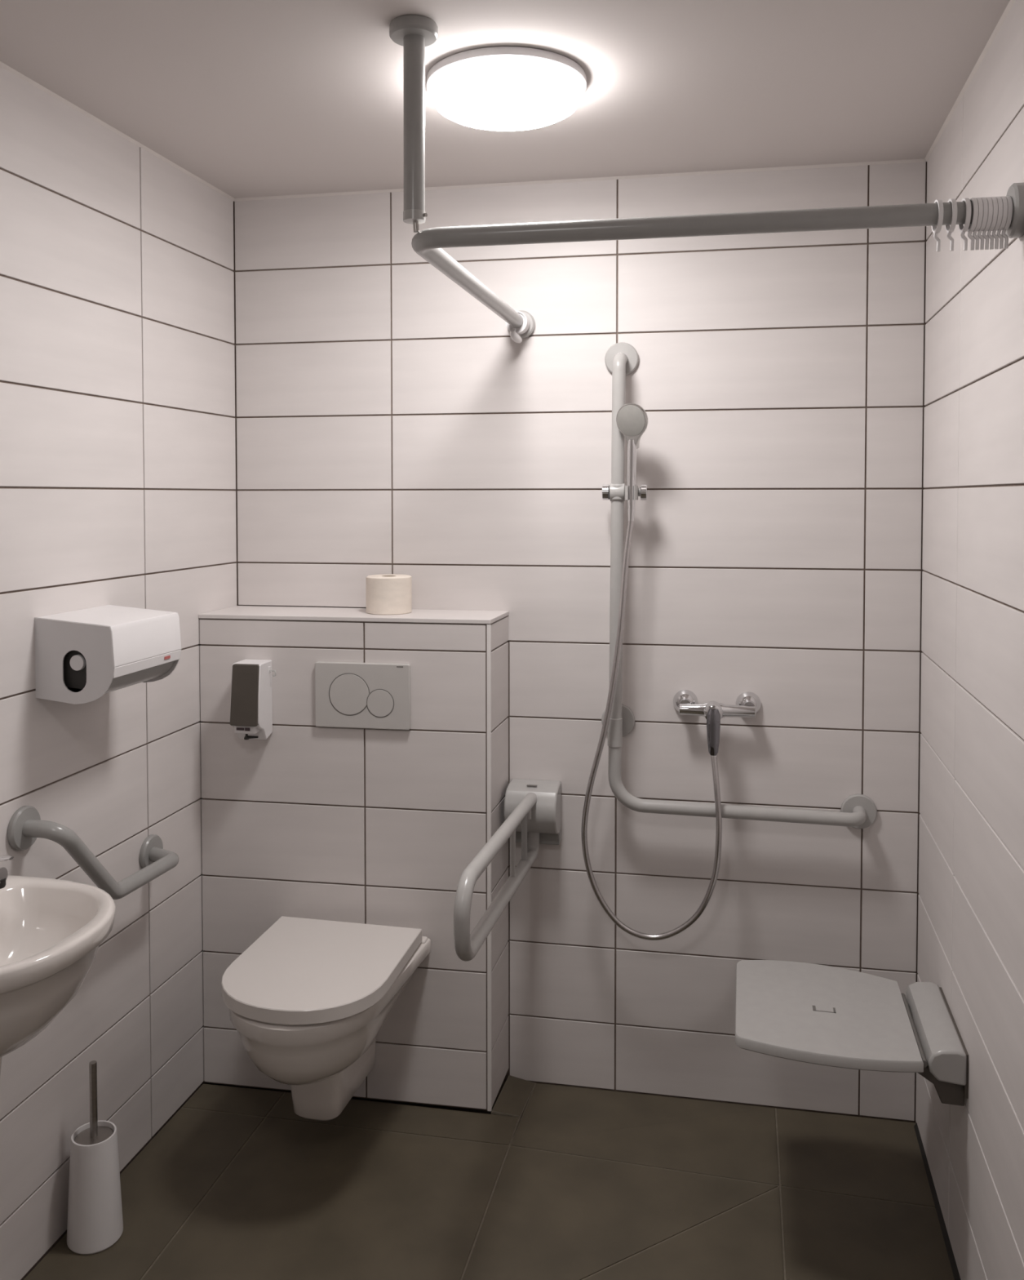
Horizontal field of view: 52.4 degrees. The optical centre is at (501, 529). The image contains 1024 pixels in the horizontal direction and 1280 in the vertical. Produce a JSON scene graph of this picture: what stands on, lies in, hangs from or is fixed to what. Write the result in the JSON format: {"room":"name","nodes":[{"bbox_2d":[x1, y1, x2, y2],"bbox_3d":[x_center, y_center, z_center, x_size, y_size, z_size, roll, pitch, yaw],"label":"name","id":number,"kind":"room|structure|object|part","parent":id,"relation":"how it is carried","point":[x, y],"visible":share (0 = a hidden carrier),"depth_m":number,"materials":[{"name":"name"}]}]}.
{"room":"accessible bathroom","nodes":[
{"label":"accessible bathroom","id":0,"kind":"room"},
{"bbox_2d":[0,66,236,1279],"bbox_3d":[-1.140,0.379,1.311,0.084,2.465,3.450,0,2,13],"label":"wall","id":1,"kind":"structure","parent":0,"point":[117,446],"depth_m":2.29,"materials":[{"name":"tile"}]},
{"bbox_2d":[0,875,115,1073],"bbox_3d":[-0.827,0.804,1.688,0.360,0.330,0.404,0,2,13],"label":"washbasin","id":2,"kind":"object","parent":1,"relation":"attached to","point":[52,931],"visible":0.98,"depth_m":1.70,"materials":[{"name":"white ceramic"}]},
{"bbox_2d":[0,855,13,888],"bbox_3d":[-0.884,0.583,1.694,0.201,0.114,0.048,0,2,13],"label":"tap","id":3,"kind":"object","parent":2,"relation":"on","point":[3,871],"visible":1,"depth_m":1.67,"materials":[{"name":"silver metal"}]},
{"bbox_3d":[-0.882,0.573,1.693,0.165,0.056,0.025,0,2,13],"label":"spout","id":4,"kind":"part","parent":3,"relation":"part of","materials":[{"name":"silver metal"}]},
{"bbox_3d":[-0.880,0.542,1.692,0.192,0.034,0.036,0,2,13],"label":"lever","id":5,"kind":"part","parent":3,"relation":"part of","materials":[{"name":"silver metal"}]},
{"bbox_2d":[7,805,178,899],"bbox_3d":[-0.832,0.673,2.227,0.111,0.282,0.525,0,2,13],"label":"grab bar","id":6,"kind":"object","parent":1,"relation":"attached to","point":[25,824],"visible":0.94,"depth_m":2.07,"materials":[{"name":"grey metal"}]},
{"bbox_2d":[34,604,181,704],"bbox_3d":[-0.808,0.255,2.158,0.176,0.169,0.248,0,2,13],"label":"paper towel dispenser","id":7,"kind":"object","parent":1,"relation":"attached to","point":[83,655],"visible":1,"depth_m":2.05,"materials":[{"name":"grey plastic"}]},
{"bbox_3d":[-0.836,0.259,2.039,0.176,0.169,0.003,0,2,13],"label":"panel","id":8,"kind":"part","parent":7,"relation":"part of","materials":[{"name":"grey plastic"}]},
{"bbox_3d":[-0.781,0.252,2.276,0.176,0.169,0.003,0,2,13],"label":"panel","id":9,"kind":"part","parent":7,"relation":"part of","materials":[{"name":"grey plastic"}]},
{"bbox_2d":[0,61,234,200],"bbox_3d":[-1.103,-0.849,1.236,0.006,0.006,3.303,0,2,13],"label":"trim","id":10,"kind":"structure","parent":1,"relation":"attached to","point":[3,65],"depth_m":2.27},
{"bbox_2d":[198,605,509,1111],"bbox_3d":[-0.378,0.831,2.725,0.774,1.229,0.213,0,2,11],"label":"wall","id":11,"kind":"structure","parent":0,"point":[381,827],"depth_m":2.62,"materials":[{"name":"tile"}]},
{"bbox_2d":[230,659,275,739],"bbox_3d":[-0.617,0.431,2.604,0.093,0.196,0.099,0,2,10],"label":"soap dispenser","id":12,"kind":"object","parent":11,"relation":"attached to","point":[251,691],"visible":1,"depth_m":2.57,"materials":[{"name":"white plastic"}]},
{"bbox_3d":[-0.620,0.517,2.587,0.031,0.010,0.009,-1,2,-29],"label":"push lever","id":13,"kind":"part","parent":12,"relation":"part of","materials":[{"name":"black plastic"}]},
{"bbox_2d":[221,915,431,1120],"bbox_3d":[-0.419,1.180,2.398,0.394,0.384,0.488,0,2,12],"label":"toilet","id":14,"kind":"object","parent":11,"relation":"attached to","point":[308,1002],"visible":1,"depth_m":2.29,"materials":[{"name":"white ceramic"}]},
{"bbox_3d":[-0.423,1.023,2.376,0.352,0.005,0.433,0,2,12],"label":"seat","id":15,"kind":"part","parent":14,"relation":"part of","materials":[{"name":"white plastic"}]},
{"bbox_3d":[-0.423,1.004,2.375,0.372,0.031,0.450,0,2,12],"label":"lid","id":16,"kind":"part","parent":14,"relation":"part of","materials":[{"name":"white plastic"}]},
{"bbox_2d":[315,661,410,729],"bbox_3d":[-0.347,0.416,2.601,0.246,0.164,0.014,0,2,9],"label":"flush plate","id":17,"kind":"object","parent":11,"relation":"attached to","point":[348,695],"visible":1,"depth_m":2.60,"materials":[{"name":"plastic"}]},
{"bbox_2d":[365,573,412,614],"bbox_3d":[-0.291,0.169,2.706,0.117,0.096,0.117,0,2,11],"label":"toilet roll","id":18,"kind":"object","parent":11,"relation":"on","point":[386,593],"visible":1,"depth_m":2.66,"materials":[{"name":"paper"}]},
{"bbox_2d":[23,1075,955,1279],"bbox_3d":[-0.224,1.575,1.174,2.246,0.160,3.450,0,2,11],"label":"floor","id":19,"kind":"structure","parent":0,"point":[552,1182],"depth_m":2.29,"materials":[{"name":"tile"}]},
{"bbox_2d":[66,1060,123,1254],"bbox_3d":[-0.840,1.281,2.146,0.109,0.368,0.109,0,2,11],"label":"toilet brush","id":20,"kind":"object","parent":19,"relation":"on","point":[95,1208],"visible":1,"depth_m":2.11,"materials":[{"name":"white plastic"}]},
{"bbox_3d":[-0.840,1.176,2.143,0.015,0.158,0.015,0,2,11],"label":"handle","id":21,"kind":"part","parent":20,"relation":"part of","materials":[{"name":"metal"}]},
{"bbox_2d":[0,0,1010,198],"bbox_3d":[-0.226,-0.888,1.095,2.246,0.080,3.450,0,2,11],"label":"ceiling","id":22,"kind":"structure","parent":0,"point":[250,98],"depth_m":2.02,"materials":[{"name":"white paint"}]},
{"bbox_2d":[426,46,586,130],"bbox_3d":[0.011,-0.847,2.032,0.312,0.062,0.312,0,2,11],"label":"ceiling lamp","id":23,"kind":"object","parent":22,"relation":"attached to","point":[493,88],"visible":1,"depth_m":1.95,"materials":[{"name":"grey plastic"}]},
{"bbox_2d":[389,14,1023,338],"bbox_3d":[0.397,-0.680,2.147,1.033,0.404,0.967,0,2,11],"label":"rail","id":24,"kind":"object","parent":22,"relation":"hanging from","point":[415,33],"visible":0.91,"depth_m":1.75,"materials":[{"name":"grey metal"}]},
{"bbox_3d":[-0.150,-0.700,1.800,0.038,0.326,0.038,0,2,11],"label":"ceiling post","id":25,"kind":"part","parent":24,"relation":"part of","materials":[{"name":"grey metal"}]},
{"bbox_2d":[506,311,528,333],"bbox_3d":[0.040,-0.527,2.646,0.056,0.056,0.006,0,2,13],"label":"curtain ring","id":26,"kind":"object","parent":24,"relation":"hanging from","point":[525,316],"visible":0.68,"depth_m":2.64,"materials":[{"name":"white plastic"}]},
{"bbox_2d":[510,327,522,342],"bbox_3d":[0.038,-0.495,2.648,0.020,0.035,0.061,1,2,21],"label":"curtain hook","id":27,"kind":"object","parent":26,"relation":"hanging from","point":[514,335],"visible":1,"depth_m":2.63,"materials":[{"name":"white plastic"}]},
{"bbox_2d":[932,199,943,251],"bbox_3d":[0.698,-0.485,1.662,0.011,0.082,0.052,0,2,10],"label":"curtain ring","id":28,"kind":"object","parent":24,"relation":"hanging from","point":[936,229],"visible":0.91,"depth_m":1.65,"materials":[{"name":"white plastic"}]},
{"bbox_2d":[945,198,957,251],"bbox_3d":[0.718,-0.485,1.658,0.011,0.082,0.052,0,2,10],"label":"curtain ring","id":29,"kind":"object","parent":24,"relation":"hanging from","point":[949,229],"visible":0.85,"depth_m":1.65,"materials":[{"name":"white plastic"}]},
{"bbox_2d":[958,197,971,250],"bbox_3d":[0.739,-0.485,1.655,0.011,0.082,0.052,0,2,10],"label":"curtain ring","id":30,"kind":"object","parent":24,"relation":"hanging from","point":[963,229],"visible":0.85,"depth_m":1.64,"materials":[{"name":"white plastic"}]},
{"bbox_2d":[967,197,978,250],"bbox_3d":[0.749,-0.485,1.653,0.011,0.082,0.052,0,2,10],"label":"curtain ring","id":31,"kind":"object","parent":24,"relation":"hanging from","point":[975,203],"visible":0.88,"depth_m":1.64,"materials":[{"name":"white plastic"}]},
{"bbox_2d":[970,197,983,249],"bbox_3d":[0.756,-0.485,1.652,0.011,0.082,0.052,0,2,10],"label":"curtain ring","id":32,"kind":"object","parent":24,"relation":"hanging from","point":[980,199],"visible":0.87,"depth_m":1.64,"materials":[{"name":"white plastic"}]},
{"bbox_2d":[977,196,988,249],"bbox_3d":[0.763,-0.485,1.651,0.011,0.082,0.052,0,2,10],"label":"curtain ring","id":33,"kind":"object","parent":24,"relation":"hanging from","point":[980,236],"visible":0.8,"depth_m":1.63,"materials":[{"name":"white plastic"}]},
{"bbox_2d":[982,196,993,249],"bbox_3d":[0.770,-0.485,1.650,0.011,0.082,0.052,0,2,10],"label":"curtain ring","id":34,"kind":"object","parent":24,"relation":"hanging from","point":[989,198],"visible":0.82,"depth_m":1.63,"materials":[{"name":"white plastic"}]},
{"bbox_2d":[987,196,998,249],"bbox_3d":[0.777,-0.485,1.648,0.011,0.082,0.052,0,2,10],"label":"curtain ring","id":35,"kind":"object","parent":24,"relation":"hanging from","point":[995,202],"visible":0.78,"depth_m":1.63,"materials":[{"name":"white plastic"}]},
{"bbox_2d":[991,195,1003,248],"bbox_3d":[0.784,-0.485,1.647,0.011,0.082,0.052,0,2,10],"label":"curtain ring","id":36,"kind":"object","parent":24,"relation":"hanging from","point":[999,198],"visible":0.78,"depth_m":1.63,"materials":[{"name":"white plastic"}]},
{"bbox_2d":[996,195,1008,248],"bbox_3d":[0.791,-0.485,1.646,0.011,0.082,0.052,0,2,10],"label":"curtain ring","id":37,"kind":"object","parent":24,"relation":"hanging from","point":[1004,197],"visible":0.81,"depth_m":1.63,"materials":[{"name":"white plastic"}]},
{"bbox_2d":[1001,195,1013,248],"bbox_3d":[0.798,-0.485,1.645,0.011,0.082,0.052,0,2,10],"label":"curtain ring","id":38,"kind":"object","parent":24,"relation":"hanging from","point":[1010,201],"visible":0.73,"depth_m":1.63,"materials":[{"name":"white plastic"}]},
{"bbox_2d":[233,161,927,1124],"bbox_3d":[0.159,0.331,2.759,1.993,2.465,0.084,0,2,11],"label":"wall","id":39,"kind":"structure","parent":0,"point":[388,420],"depth_m":2.67,"materials":[{"name":"tile"}]},
{"bbox_2d":[453,778,561,961],"bbox_3d":[0.016,0.748,2.324,0.133,0.226,0.850,0,2,11],"label":"grab rail","id":40,"kind":"object","parent":39,"relation":"attached to","point":[532,807],"visible":1,"depth_m":2.43,"materials":[{"name":"grey metal"}]},
{"bbox_2d":[234,158,927,200],"bbox_3d":[0.149,-0.896,2.676,1.793,0.006,0.006,0,2,11],"label":"trim","id":41,"kind":"structure","parent":39,"relation":"attached to","point":[920,159],"depth_m":2.66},
{"bbox_2d":[673,689,761,755],"bbox_3d":[0.540,0.483,2.595,0.220,0.142,0.108,0,2,11],"label":"shower mixer","id":42,"kind":"object","parent":39,"relation":"attached to","point":[748,704],"visible":1,"depth_m":2.58,"materials":[{"name":"silver metal"}]},
{"bbox_2d":[581,508,722,940],"bbox_3d":[0.375,0.486,2.587,0.346,1.076,0.053,0,2,9],"label":"shower hose","id":43,"kind":"object","parent":42,"relation":"attached to","point":[631,512],"visible":0.94,"depth_m":2.57,"materials":[{"name":"metal"}]},
{"bbox_3d":[0.523,0.499,2.556,0.034,0.112,0.026,0,2,11],"label":"lever","id":44,"kind":"part","parent":42,"relation":"part of","materials":[{"name":"silver metal"}]},
{"bbox_2d":[601,342,877,828],"bbox_3d":[0.590,0.135,2.584,0.683,1.220,0.089,0,2,11],"label":"grab bar","id":45,"kind":"object","parent":39,"relation":"attached to","point":[622,358],"visible":0.96,"depth_m":2.59,"materials":[{"name":"grey metal"}]},
{"bbox_2d":[602,483,648,501],"bbox_3d":[0.309,-0.092,2.593,0.112,0.047,0.068,0,2,11],"label":"slider","id":46,"kind":"object","parent":45,"relation":"attached to","point":[611,492],"visible":0.99,"depth_m":2.58,"materials":[{"name":"grey metal"}]},
{"bbox_3d":[0.264,-0.093,2.612,0.016,0.040,0.040,0,2,11],"label":"knob","id":47,"kind":"part","parent":46,"relation":"part of","materials":[{"name":"silver metal"}]},
{"bbox_2d":[616,403,648,508],"bbox_3d":[0.323,-0.177,2.547,0.061,0.263,0.075,-1,2,-18],"label":"shower","id":48,"kind":"object","parent":46,"relation":"attached to","point":[632,420],"visible":1,"depth_m":2.55,"materials":[{"name":"silver metal"}]},
{"bbox_3d":[0.323,-0.135,2.566,0.024,0.176,0.028,0,2,11],"label":"handle","id":49,"kind":"part","parent":48,"relation":"part of","materials":[{"name":"silver metal"}]},
{"bbox_3d":[0.355,-0.092,2.580,0.016,0.040,0.040,0,2,11],"label":"knob","id":50,"kind":"part","parent":46,"relation":"part of","materials":[{"name":"silver metal"}]},
{"bbox_2d":[915,0,1023,1279],"bbox_3d":[0.704,0.388,0.961,0.084,2.465,3.450,0,2,13],"label":"wall","id":51,"kind":"structure","parent":0,"point":[971,895],"depth_m":1.95,"materials":[{"name":"tile"}]},
{"bbox_2d":[735,960,968,1106],"bbox_3d":[0.721,1.052,2.200,0.437,0.115,0.407,0,2,13],"label":"shower bench","id":52,"kind":"object","parent":51,"relation":"attached to","point":[816,1014],"visible":1,"depth_m":2.13,"materials":[{"name":"grey plastic"}]},
{"bbox_3d":[0.679,1.023,2.208,0.352,0.023,0.407,0,2,13],"label":"seat plate","id":53,"kind":"part","parent":52,"relation":"part of","materials":[{"name":"white plastic"}]},
{"bbox_3d":[0.849,1.029,2.144,0.014,0.014,0.280,0,2,13],"label":"hinge rod","id":54,"kind":"part","parent":52,"relation":"part of","materials":[{"name":"white plastic"}]},
{"bbox_3d":[0.853,1.079,2.029,0.094,0.072,0.025,0,2,13],"label":"support arm","id":55,"kind":"part","parent":52,"relation":"part of","materials":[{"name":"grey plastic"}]},
{"bbox_3d":[0.926,1.046,2.131,0.006,0.085,0.282,0,2,13],"label":"wall plate","id":56,"kind":"part","parent":52,"relation":"part of","materials":[{"name":"white plastic"}]},
{"bbox_2d":[914,1122,960,1279],"bbox_3d":[0.662,1.506,1.020,0.011,0.044,3.183,0,2,13],"label":"trim","id":57,"kind":"structure","parent":51,"relation":"attached to","point":[952,1258],"depth_m":2.26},
{"bbox_2d":[925,0,1016,160],"bbox_3d":[0.653,-0.840,0.906,0.006,0.006,3.303,0,2,13],"label":"trim","id":58,"kind":"structure","parent":51,"relation":"attached to","point":[1011,2],"depth_m":1.99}
]}

